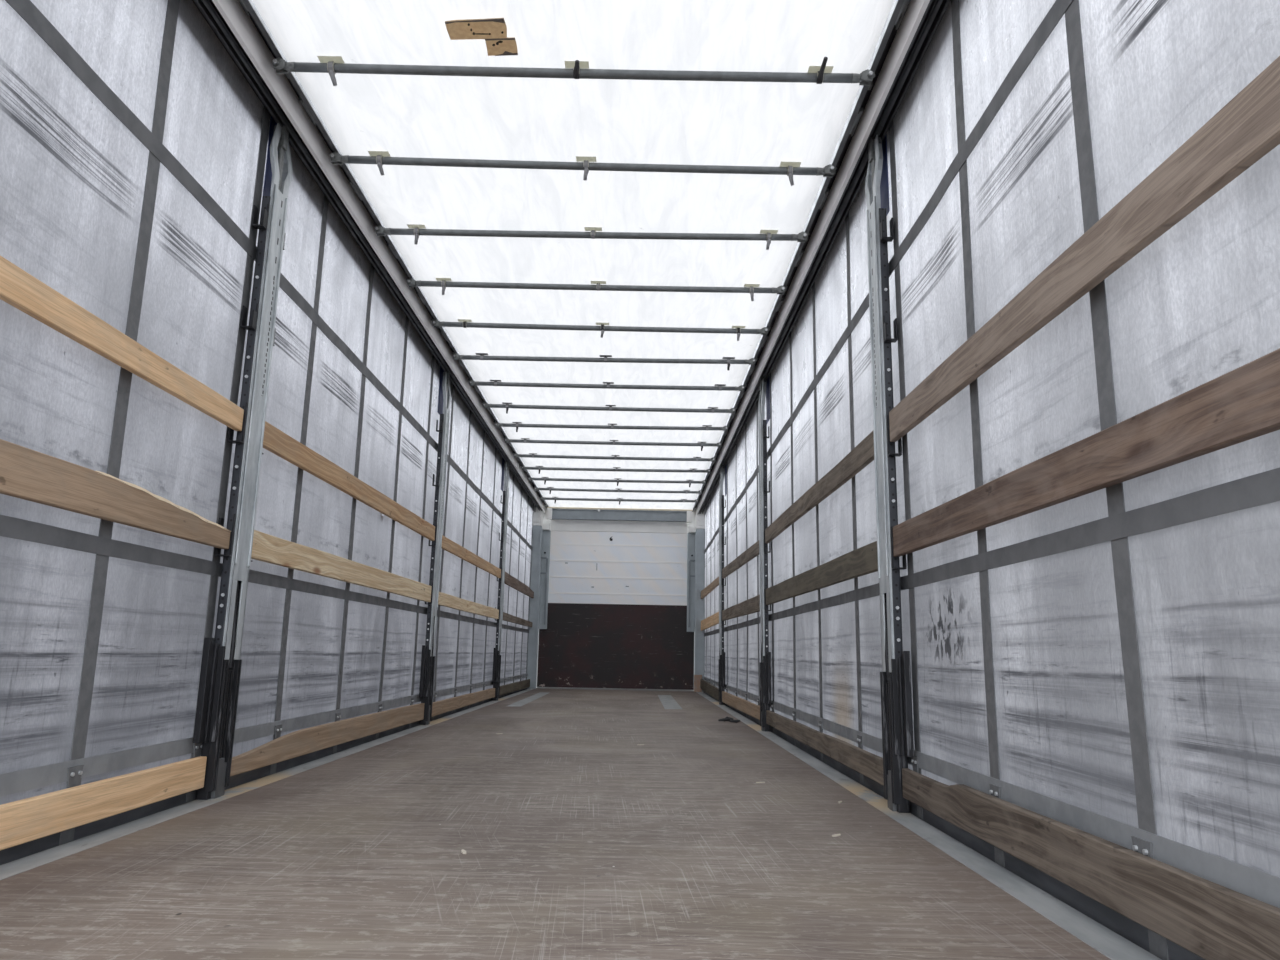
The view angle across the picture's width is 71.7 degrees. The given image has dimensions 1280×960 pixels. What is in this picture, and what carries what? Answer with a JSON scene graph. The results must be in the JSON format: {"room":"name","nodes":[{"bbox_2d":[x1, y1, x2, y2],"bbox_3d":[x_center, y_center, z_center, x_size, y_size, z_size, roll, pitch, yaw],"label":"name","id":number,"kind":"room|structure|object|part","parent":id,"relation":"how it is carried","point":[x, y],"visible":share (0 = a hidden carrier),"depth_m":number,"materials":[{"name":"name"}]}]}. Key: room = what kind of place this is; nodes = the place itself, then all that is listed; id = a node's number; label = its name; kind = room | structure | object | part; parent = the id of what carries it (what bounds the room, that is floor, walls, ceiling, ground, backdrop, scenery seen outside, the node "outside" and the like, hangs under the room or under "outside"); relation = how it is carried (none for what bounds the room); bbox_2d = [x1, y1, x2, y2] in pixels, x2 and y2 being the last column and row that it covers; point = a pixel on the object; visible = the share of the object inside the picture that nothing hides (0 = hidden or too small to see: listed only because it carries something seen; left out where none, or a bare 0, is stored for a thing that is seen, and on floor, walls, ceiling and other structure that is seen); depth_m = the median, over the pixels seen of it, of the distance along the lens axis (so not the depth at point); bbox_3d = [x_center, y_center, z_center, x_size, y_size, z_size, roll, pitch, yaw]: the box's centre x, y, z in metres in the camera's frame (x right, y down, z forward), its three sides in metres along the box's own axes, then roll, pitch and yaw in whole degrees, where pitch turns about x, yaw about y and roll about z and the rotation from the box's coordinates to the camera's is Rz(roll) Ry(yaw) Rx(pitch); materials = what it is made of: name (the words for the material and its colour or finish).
{"room":"cargo space","nodes":[
{"label":"cargo space","id":0,"kind":"room"},
{"bbox_2d":[0,688,1110,959],"bbox_3d":[-0.334,1.864,6.614,2.400,0.030,14.000,1,-11,0],"label":"floor","id":1,"kind":"structure","parent":0,"point":[581,840],"depth_m":2.32,"materials":[{"name":"brown wood"}]},
{"bbox_2d":[0,689,532,879],"bbox_3d":[-1.611,1.937,6.592,0.150,0.232,14.000,1,-11,0],"label":"trim","id":2,"kind":"structure","parent":1,"relation":"on","point":[9,869],"depth_m":2.98,"materials":[{"name":"grey metal"}]},
{"bbox_2d":[193,123,291,799],"bbox_3d":[-1.562,-0.171,3.537,0.066,2.740,0.265,1,-11,0],"label":"post","id":3,"kind":"object","parent":2,"relation":"on","point":[216,711],"visible":0.98,"depth_m":3.47,"materials":[{"name":"metal"}]},
{"bbox_2d":[0,756,206,850],"bbox_3d":[-1.583,0.725,1.504,0.030,0.110,3.487,1,-11,0],"label":"board","id":4,"kind":"object","parent":3,"relation":"attached to","point":[22,821],"visible":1,"depth_m":2.55,"materials":[{"name":"brown wood"}]},
{"bbox_2d":[0,439,230,548],"bbox_3d":[-1.566,-0.134,1.675,0.028,0.137,3.493,1,-11,0],"label":"board","id":5,"kind":"object","parent":3,"relation":"attached to","point":[28,474],"visible":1,"depth_m":2.53,"materials":[{"name":"brown wood"}]},
{"bbox_2d":[0,255,243,430],"bbox_3d":[-1.558,-0.577,1.758,0.028,0.107,3.487,1,-11,0],"label":"board","id":6,"kind":"object","parent":3,"relation":"attached to","point":[19,289],"visible":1,"depth_m":2.57,"materials":[{"name":"brown wood"}]},
{"bbox_3d":[-1.570,1.107,3.297,0.028,0.140,0.086,1,-11,0],"label":"foot plate","id":7,"kind":"part","parent":3,"relation":"part of","materials":[{"name":"grey metal"}]},
{"bbox_3d":[-1.561,0.557,3.403,0.030,0.340,0.040,1,-11,0],"label":"release lever","id":8,"kind":"part","parent":3,"relation":"part of","materials":[{"name":"silver paint"}]},
{"bbox_2d":[230,703,424,775],"bbox_3d":[-1.601,1.396,4.968,0.028,0.126,3.219,1,-11,0],"label":"board","id":9,"kind":"object","parent":3,"relation":"attached to","point":[301,742],"visible":0.99,"depth_m":4.42,"materials":[{"name":"brown wood"}]},
{"bbox_2d":[263,421,434,540],"bbox_3d":[-1.577,0.104,5.221,0.029,0.113,3.219,1,-11,0],"label":"board","id":10,"kind":"object","parent":3,"relation":"attached to","point":[275,441],"visible":0.97,"depth_m":4.58,"materials":[{"name":"brown wood"}]},
{"bbox_2d":[419,372,450,724],"bbox_3d":[-1.581,0.479,6.869,0.066,2.740,0.265,1,-11,0],"label":"post","id":11,"kind":"object","parent":2,"relation":"on","point":[427,658],"visible":0.98,"depth_m":6.81,"materials":[{"name":"grey metal"}]},
{"bbox_2d":[251,530,431,601],"bbox_3d":[-1.585,0.556,5.132,0.028,0.122,3.219,1,-11,0],"label":"board","id":12,"kind":"object","parent":11,"relation":"attached to","point":[267,548],"visible":0.98,"depth_m":4.48,"materials":[{"name":"brown wood"}]},
{"bbox_3d":[-1.588,1.757,6.629,0.028,0.140,0.086,1,-11,0],"label":"foot plate","id":13,"kind":"part","parent":11,"relation":"part of","materials":[{"name":"grey metal"}]},
{"bbox_3d":[-1.580,1.207,6.735,0.030,0.340,0.040,1,-11,0],"label":"release lever","id":14,"kind":"part","parent":11,"relation":"part of","materials":[{"name":"silver paint"}]},
{"bbox_2d":[441,535,500,577],"bbox_3d":[-1.596,0.769,8.552,0.028,0.115,3.224,1,-11,0],"label":"board","id":15,"kind":"object","parent":11,"relation":"attached to","point":[448,545],"visible":0.95,"depth_m":8.21,"materials":[{"name":"brown wood"}]},
{"bbox_2d":[492,462,508,700],"bbox_3d":[-1.599,1.130,10.206,0.066,2.740,0.265,1,-11,0],"label":"post","id":16,"kind":"object","parent":2,"relation":"on","point":[497,650],"visible":0.98,"depth_m":10.14,"materials":[{"name":"grey metal"}]},
{"bbox_2d":[432,688,494,716],"bbox_3d":[-1.620,2.059,8.301,0.028,0.104,3.224,1,-11,0],"label":"board","id":17,"kind":"object","parent":16,"relation":"attached to","point":[443,706],"visible":0.98,"depth_m":7.92,"materials":[{"name":"brown wood"}]},
{"bbox_2d":[438,592,498,618],"bbox_3d":[-1.605,1.215,8.465,0.028,0.110,3.224,1,-11,0],"label":"board","id":18,"kind":"object","parent":16,"relation":"attached to","point":[446,600],"visible":0.92,"depth_m":8.12,"materials":[{"name":"brown wood"}]},
{"bbox_2d":[499,679,529,695],"bbox_3d":[-1.638,2.712,11.616,0.028,0.116,3.182,1,-11,0],"label":"board","id":19,"kind":"object","parent":16,"relation":"attached to","point":[504,689],"visible":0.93,"depth_m":11.47,"materials":[{"name":"brown wood"}]},
{"bbox_2d":[503,612,531,626],"bbox_3d":[-1.624,1.866,11.781,0.027,0.095,3.182,1,-11,0],"label":"board","id":20,"kind":"object","parent":16,"relation":"attached to","point":[506,617],"visible":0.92,"depth_m":11.46,"materials":[{"name":"brown wood"}]},
{"bbox_2d":[504,572,533,597],"bbox_3d":[-1.613,1.420,11.868,0.031,0.137,3.182,1,-11,0],"label":"board","id":21,"kind":"object","parent":16,"relation":"attached to","point":[511,581],"visible":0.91,"depth_m":11.59,"materials":[{"name":"brown wood"}]},
{"bbox_2d":[508,692,547,706],"bbox_3d":[-1.285,2.587,10.492,0.140,0.002,3.200,1,-11,0],"label":"plate","id":22,"kind":"object","parent":1,"relation":"on","point":[520,703],"visible":1,"depth_m":10.22,"materials":[{"name":"grey metal"}]},
{"bbox_2d":[527,512,550,688],"bbox_3d":[-1.563,1.820,13.531,0.296,2.660,0.285,1,-11,0],"label":"pillar","id":23,"kind":"structure","parent":1,"relation":"on","point":[541,535],"depth_m":13.54,"materials":[{"name":"grey metal"}]},
{"bbox_2d":[192,0,548,512],"bbox_3d":[-1.521,-0.882,7.145,0.265,0.160,14.005,1,-11,0],"label":"roof rail","id":24,"kind":"object","parent":23,"relation":"on","point":[238,25],"visible":0.66,"depth_m":4.21,"materials":[{"name":"metal"}]},
{"bbox_2d":[0,494,223,804],"bbox_3d":[-1.619,0.526,2.736,0.029,0.765,1.224,1,-11,0],"label":"curtain","id":25,"kind":"object","parent":24,"relation":"hanging from","point":[104,624],"depth_m":2.63,"materials":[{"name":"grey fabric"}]},
{"bbox_2d":[0,299,236,527],"bbox_3d":[-1.607,-0.131,2.811,0.029,0.386,1.329,1,-11,0],"label":"curtain","id":26,"kind":"object","parent":24,"relation":"hanging from","point":[60,398],"depth_m":2.67,"materials":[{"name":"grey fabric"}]},
{"bbox_2d":[0,0,276,406],"bbox_3d":[-1.589,-1.057,2.944,0.029,1.283,1.555,1,-11,0],"label":"curtain","id":27,"kind":"object","parent":24,"relation":"hanging from","point":[136,136],"depth_m":2.82,"materials":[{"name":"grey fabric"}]},
{"bbox_2d":[232,559,427,756],"bbox_3d":[-1.633,1.013,5.128,0.029,0.787,3.188,1,-11,0],"label":"curtain","id":28,"kind":"object","parent":24,"relation":"hanging from","point":[316,650],"depth_m":4.50,"materials":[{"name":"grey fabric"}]},
{"bbox_2d":[254,448,431,584],"bbox_3d":[-1.620,0.338,5.265,0.029,0.350,3.176,1,-11,0],"label":"curtain","id":29,"kind":"object","parent":24,"relation":"hanging from","point":[294,505],"depth_m":4.66,"materials":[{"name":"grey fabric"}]},
{"bbox_2d":[265,144,443,524],"bbox_3d":[-1.603,-0.565,5.481,0.029,1.275,3.340,1,-11,0],"label":"curtain","id":30,"kind":"object","parent":24,"relation":"hanging from","point":[352,380],"depth_m":4.87,"materials":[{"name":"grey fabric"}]},
{"bbox_3d":[-1.473,1.536,13.697,0.125,1.515,0.070,1,-11,0],"label":"panel","id":31,"kind":"part","parent":23,"relation":"part of","materials":[{"name":"grey paint"}]},
{"bbox_2d":[537,687,693,690],"bbox_3d":[-0.371,3.157,13.368,2.360,0.018,0.055,1,-11,0],"label":"threshold strip","id":32,"kind":"object","parent":1,"relation":"on","point":[537,687],"visible":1,"depth_m":13.34,"materials":[{"name":"metal"}]},
{"bbox_2d":[658,695,681,708],"bbox_3d":[0.335,2.613,10.470,0.180,0.002,3.050,1,-11,0],"label":"plate","id":33,"kind":"object","parent":1,"relation":"on","point":[668,701],"visible":0.93,"depth_m":10.17,"materials":[{"name":"grey metal"}]},
{"bbox_2d":[687,515,704,691],"bbox_3d":[0.872,1.867,13.535,0.296,2.660,0.285,1,-11,0],"label":"pillar","id":34,"kind":"structure","parent":1,"relation":"on","point":[696,534],"depth_m":13.55,"materials":[{"name":"grey metal"}]},
{"bbox_3d":[0.792,1.580,13.700,0.125,1.515,0.070,1,-11,0],"label":"panel","id":35,"kind":"part","parent":34,"relation":"part of","materials":[{"name":"grey paint"}]},
{"bbox_2d":[692,0,950,514],"bbox_3d":[0.992,-0.834,7.150,0.262,0.160,14.005,1,-11,0],"label":"roof rail","id":36,"kind":"object","parent":34,"relation":"on","point":[910,26],"visible":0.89,"depth_m":4.17,"materials":[{"name":"metal"}]},
{"bbox_2d":[764,177,872,525],"bbox_3d":[1.033,-0.494,5.555,0.032,1.198,3.260,1,-11,0],"label":"curtain","id":37,"kind":"object","parent":36,"relation":"hanging from","point":[819,407],"depth_m":4.98,"materials":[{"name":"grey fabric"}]},
{"bbox_2d":[768,571,882,757],"bbox_3d":[1.004,1.047,5.191,0.032,0.781,3.142,1,-11,0],"label":"curtain","id":38,"kind":"object","parent":36,"relation":"hanging from","point":[825,649],"depth_m":4.65,"materials":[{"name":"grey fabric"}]},
{"bbox_2d":[880,0,1279,406],"bbox_3d":[1.049,-1.060,2.631,0.032,1.206,2.254,1,-11,0],"label":"curtain","id":39,"kind":"object","parent":36,"relation":"hanging from","point":[1020,124],"depth_m":2.41,"materials":[{"name":"grey fabric"}]},
{"bbox_2d":[895,144,1279,523],"bbox_3d":[1.032,-0.184,2.440,0.032,0.344,2.137,1,-11,0],"label":"curtain","id":40,"kind":"object","parent":36,"relation":"hanging from","point":[1200,303],"depth_m":1.89,"materials":[{"name":"grey fabric"}]},
{"bbox_2d":[899,430,1279,907],"bbox_3d":[1.020,0.486,2.348,0.032,0.785,2.061,1,-11,0],"label":"curtain","id":41,"kind":"object","parent":36,"relation":"hanging from","point":[1103,662],"depth_m":1.85,"materials":[{"name":"grey fabric"}]},
{"bbox_2d":[718,717,739,722],"bbox_3d":[0.745,2.002,7.409,0.171,0.044,0.087,-7,-14,35],"label":"scrap","id":42,"kind":"object","parent":1,"relation":"on","point":[729,719],"visible":1,"depth_m":7.40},
{"bbox_2d":[697,692,1161,959],"bbox_3d":[0.939,1.986,6.597,0.150,0.232,14.000,1,-11,0],"label":"trim","id":43,"kind":"structure","parent":1,"relation":"on","point":[1099,937],"depth_m":2.33,"materials":[{"name":"grey metal"}]},
{"bbox_2d":[718,466,725,704],"bbox_3d":[0.946,1.179,10.211,0.066,2.740,0.265,1,-11,0],"label":"post","id":44,"kind":"object","parent":43,"relation":"on","point":[721,684],"visible":0.97,"depth_m":10.15,"materials":[{"name":"grey metal"}]},
{"bbox_2d":[700,679,717,699],"bbox_3d":[0.919,2.741,11.624,0.029,0.175,3.182,1,-11,0],"label":"board","id":45,"kind":"object","parent":44,"relation":"attached to","point":[712,690],"visible":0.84,"depth_m":11.56,"materials":[{"name":"brown wood"}]},
{"bbox_2d":[701,612,718,630],"bbox_3d":[0.937,1.888,11.791,0.028,0.157,3.182,1,-11,0],"label":"board","id":46,"kind":"object","parent":44,"relation":"attached to","point":[712,620],"visible":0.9,"depth_m":11.63,"materials":[{"name":"brown wood"}]},
{"bbox_2d":[701,577,718,598],"bbox_3d":[0.945,1.443,11.878,0.029,0.120,3.182,1,-11,0],"label":"board","id":47,"kind":"object","parent":44,"relation":"attached to","point":[715,583],"visible":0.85,"depth_m":11.87,"materials":[{"name":"brown wood"}]},
{"bbox_2d":[758,378,771,731],"bbox_3d":[0.965,0.528,6.874,0.066,2.740,0.265,1,-11,0],"label":"post","id":48,"kind":"object","parent":43,"relation":"on","point":[765,664],"visible":0.99,"depth_m":6.80,"materials":[{"name":"grey metal"}]},
{"bbox_2d":[722,541,758,577],"bbox_3d":[0.963,0.789,8.563,0.030,0.156,3.224,1,-11,0],"label":"board","id":49,"kind":"object","parent":48,"relation":"attached to","point":[751,552],"visible":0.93,"depth_m":8.29,"materials":[{"name":"brown wood"}]},
{"bbox_2d":[722,594,759,620],"bbox_3d":[0.953,1.247,8.473,0.028,0.146,3.224,1,-11,0],"label":"board","id":50,"kind":"object","parent":48,"relation":"attached to","point":[752,605],"visible":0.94,"depth_m":8.07,"materials":[{"name":"brown wood"}]},
{"bbox_2d":[722,691,759,719],"bbox_3d":[0.938,2.105,8.306,0.030,0.122,3.224,1,-11,0],"label":"board","id":51,"kind":"object","parent":48,"relation":"attached to","point":[743,705],"visible":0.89,"depth_m":8.06,"materials":[{"name":"brown wood"}]},
{"bbox_3d":[0.936,1.256,6.739,0.030,0.340,0.040,1,-11,0],"label":"release lever","id":52,"kind":"part","parent":48,"relation":"part of","materials":[{"name":"silver paint"}]},
{"bbox_2d":[865,135,913,812],"bbox_3d":[0.983,-0.122,3.542,0.066,2.740,0.265,1,-11,0],"label":"post","id":53,"kind":"object","parent":43,"relation":"on","point":[895,676],"visible":0.94,"depth_m":3.47,"materials":[{"name":"metal"}]},
{"bbox_2d":[765,431,873,543],"bbox_3d":[0.982,0.134,5.229,0.030,0.126,3.219,1,-11,0],"label":"board","id":54,"kind":"object","parent":53,"relation":"attached to","point":[862,455],"visible":0.94,"depth_m":4.61,"materials":[{"name":"brown wood"}]},
{"bbox_2d":[766,541,877,604],"bbox_3d":[0.973,0.591,5.140,0.029,0.144,3.219,1,-11,0],"label":"board","id":55,"kind":"object","parent":53,"relation":"attached to","point":[861,561],"visible":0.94,"depth_m":4.50,"materials":[{"name":"brown wood"}]},
{"bbox_2d":[766,710,883,785],"bbox_3d":[0.956,1.442,4.974,0.028,0.102,3.219,1,-11,0],"label":"board","id":56,"kind":"object","parent":53,"relation":"attached to","point":[866,763],"visible":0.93,"depth_m":4.34,"materials":[{"name":"brown wood"}]},
{"bbox_3d":[0.954,0.606,3.407,0.030,0.340,0.040,1,-11,0],"label":"release lever","id":57,"kind":"part","parent":53,"relation":"part of","materials":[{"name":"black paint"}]},
{"bbox_3d":[0.942,1.155,3.301,0.028,0.140,0.086,1,-11,0],"label":"foot plate","id":58,"kind":"part","parent":53,"relation":"part of","materials":[{"name":"grey metal"}]},
{"bbox_2d":[889,56,1279,441],"bbox_3d":[1.000,-0.527,1.762,0.028,0.155,3.487,1,-11,0],"label":"board","id":59,"kind":"object","parent":53,"relation":"attached to","point":[1246,129],"visible":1,"depth_m":1.80,"materials":[{"name":"brown wood"}]},
{"bbox_2d":[893,348,1279,556],"bbox_3d":[0.992,-0.085,1.676,0.030,0.142,3.487,1,-11,0],"label":"board","id":60,"kind":"object","parent":53,"relation":"attached to","point":[1242,404],"visible":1,"depth_m":1.79,"materials":[{"name":"brown wood"}]},
{"bbox_2d":[902,768,1279,959],"bbox_3d":[0.976,0.753,1.513,0.029,0.132,3.487,1,-11,0],"label":"board","id":61,"kind":"object","parent":53,"relation":"attached to","point":[1208,919],"visible":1,"depth_m":1.77,"materials":[{"name":"brown wood"}]},
{"bbox_2d":[252,0,893,509],"bbox_3d":[-0.266,-0.872,7.143,2.232,0.015,13.990,1,-11,0],"label":"ceiling","id":62,"kind":"structure","parent":0,"point":[723,123],"depth_m":4.20,"materials":[{"name":"white fabric"}]},
{"bbox_2d":[445,18,506,39],"bbox_3d":[-0.589,-1.627,3.199,0.220,0.005,0.107,0,-11,3],"label":"tape patch","id":63,"kind":"object","parent":62,"relation":"attached to","point":[491,28],"visible":1,"depth_m":3.20,"materials":[{"name":"beige paper"}]},
{"bbox_2d":[442,381,534,587],"bbox_3d":[-1.630,0.409,10.411,0.029,1.299,6.348,1,-11,0],"label":"curtain","id":64,"kind":"object","parent":62,"relation":"hanging from","point":[475,476],"depth_m":9.07,"materials":[{"name":"grey fabric"}]},
{"bbox_2d":[485,37,517,55],"bbox_3d":[-0.514,-1.608,3.290,0.117,0.005,0.102,1,-11,0],"label":"tape patch","id":65,"kind":"object","parent":62,"relation":"attached to","point":[500,46],"visible":1,"depth_m":3.29,"materials":[{"name":"beige paper"}]},
{"bbox_2d":[272,56,875,85],"bbox_3d":[-0.255,-1.559,3.377,2.343,0.120,0.147,1,-11,0],"label":"bow","id":66,"kind":"object","parent":62,"relation":"attached to","point":[332,65],"visible":1,"depth_m":3.39,"materials":[{"name":"metal"}]},
{"bbox_2d":[329,151,836,185],"bbox_3d":[-0.258,-1.427,4.054,2.343,0.120,0.088,1,-11,-1],"label":"bow","id":67,"kind":"object","parent":62,"relation":"attached to","point":[585,163],"visible":1,"depth_m":4.04,"materials":[{"name":"metal"}]},
{"bbox_2d":[374,224,809,249],"bbox_3d":[-0.262,-1.298,4.721,2.343,0.120,0.088,1,-11,0],"label":"bow","id":68,"kind":"object","parent":62,"relation":"attached to","point":[765,235],"visible":0.99,"depth_m":4.70,"materials":[{"name":"metal"}]},
{"bbox_2d":[406,278,786,300],"bbox_3d":[-0.266,-1.165,5.399,2.343,0.120,0.088,1,-11,0],"label":"bow","id":69,"kind":"object","parent":62,"relation":"attached to","point":[441,282],"visible":0.99,"depth_m":5.38,"materials":[{"name":"metal"}]},
{"bbox_2d":[431,319,769,340],"bbox_3d":[-0.269,-1.033,6.076,2.343,0.120,0.088,1,-11,-1],"label":"bow","id":70,"kind":"object","parent":62,"relation":"attached to","point":[464,323],"visible":1,"depth_m":6.06,"materials":[{"name":"metal"}]},
{"bbox_2d":[451,353,757,369],"bbox_3d":[-0.273,-0.905,6.733,2.343,0.120,0.088,1,-11,0],"label":"bow","id":71,"kind":"object","parent":62,"relation":"attached to","point":[479,356],"visible":0.99,"depth_m":6.71,"materials":[{"name":"metal"}]},
{"bbox_2d":[468,379,746,391],"bbox_3d":[-0.276,-0.798,7.406,2.343,0.072,0.088,1,-11,0],"label":"bow","id":72,"kind":"object","parent":62,"relation":"attached to","point":[606,385],"visible":1,"depth_m":7.38,"materials":[{"name":"metal"}]},
{"bbox_2d":[481,402,736,413],"bbox_3d":[-0.280,-0.643,8.078,2.343,0.120,0.088,1,-11,-1],"label":"bow","id":73,"kind":"object","parent":62,"relation":"attached to","point":[504,404],"visible":1,"depth_m":8.06,"materials":[{"name":"metal"}]},
{"bbox_2d":[493,421,729,431],"bbox_3d":[-0.284,-0.514,8.736,2.343,0.120,0.088,1,-11,0],"label":"bow","id":74,"kind":"object","parent":62,"relation":"attached to","point":[609,426],"visible":1,"depth_m":8.72,"materials":[{"name":"metal"}]},
{"bbox_2d":[503,437,722,450],"bbox_3d":[-0.288,-0.384,9.404,2.343,0.120,0.088,1,-11,0],"label":"bow","id":75,"kind":"object","parent":62,"relation":"attached to","point":[506,440],"visible":1,"depth_m":9.38,"materials":[{"name":"metal"}]},
{"bbox_2d":[512,452,714,461],"bbox_3d":[-0.291,-0.268,10.124,2.343,0.072,0.088,1,-11,-1],"label":"bow","id":76,"kind":"object","parent":62,"relation":"attached to","point":[529,455],"visible":1,"depth_m":10.10,"materials":[{"name":"metal"}]},
{"bbox_2d":[520,465,711,473],"bbox_3d":[-0.296,-0.116,10.777,2.343,0.120,0.088,1,-11,0],"label":"bow","id":77,"kind":"object","parent":62,"relation":"attached to","point":[539,468],"visible":1,"depth_m":10.76,"materials":[{"name":"metal"}]},
{"bbox_2d":[527,476,705,486],"bbox_3d":[-0.299,0.018,11.465,2.343,0.120,0.089,1,-11,0],"label":"bow","id":78,"kind":"object","parent":62,"relation":"attached to","point":[544,479],"visible":1,"depth_m":11.44,"materials":[{"name":"metal"}]},
{"bbox_2d":[533,486,701,493],"bbox_3d":[-0.303,0.156,12.171,2.343,0.120,0.088,1,-11,-1],"label":"bow","id":79,"kind":"object","parent":62,"relation":"attached to","point":[550,489],"visible":0.99,"depth_m":12.15,"materials":[{"name":"metal"}]},
{"bbox_2d":[539,496,698,504],"bbox_3d":[-0.308,0.299,12.907,2.343,0.120,0.088,1,-11,0],"label":"bow","id":80,"kind":"object","parent":62,"relation":"attached to","point":[541,497],"visible":1,"depth_m":12.89,"materials":[{"name":"metal"}]},
{"bbox_2d":[535,506,703,689],"bbox_3d":[-0.346,1.815,13.748,2.720,3.000,0.114,1,-11,0],"label":"wall","id":81,"kind":"structure","parent":0,"point":[592,561],"depth_m":13.81,"materials":[{"name":"white metal"}]},
{"bbox_2d":[537,603,693,689],"bbox_3d":[-0.362,2.535,13.535,2.375,1.263,0.024,1,-11,0],"label":"board","id":82,"kind":"object","parent":81,"relation":"attached to","point":[621,646],"visible":1,"depth_m":13.52,"materials":[{"name":"black wood"}]},
{"bbox_3d":[-0.330,0.727,13.942,2.150,0.190,0.070,1,-11,0],"label":"panel","id":83,"kind":"part","parent":81,"relation":"part of","materials":[{"name":"white metal"}]},
{"bbox_2d":[547,507,692,522],"bbox_3d":[-0.321,0.545,13.858,2.280,0.195,0.145,1,-11,0],"label":"header beam","id":84,"kind":"structure","parent":81,"relation":"attached to","point":[553,513],"depth_m":13.83,"materials":[{"name":"grey metal"}]}
]}

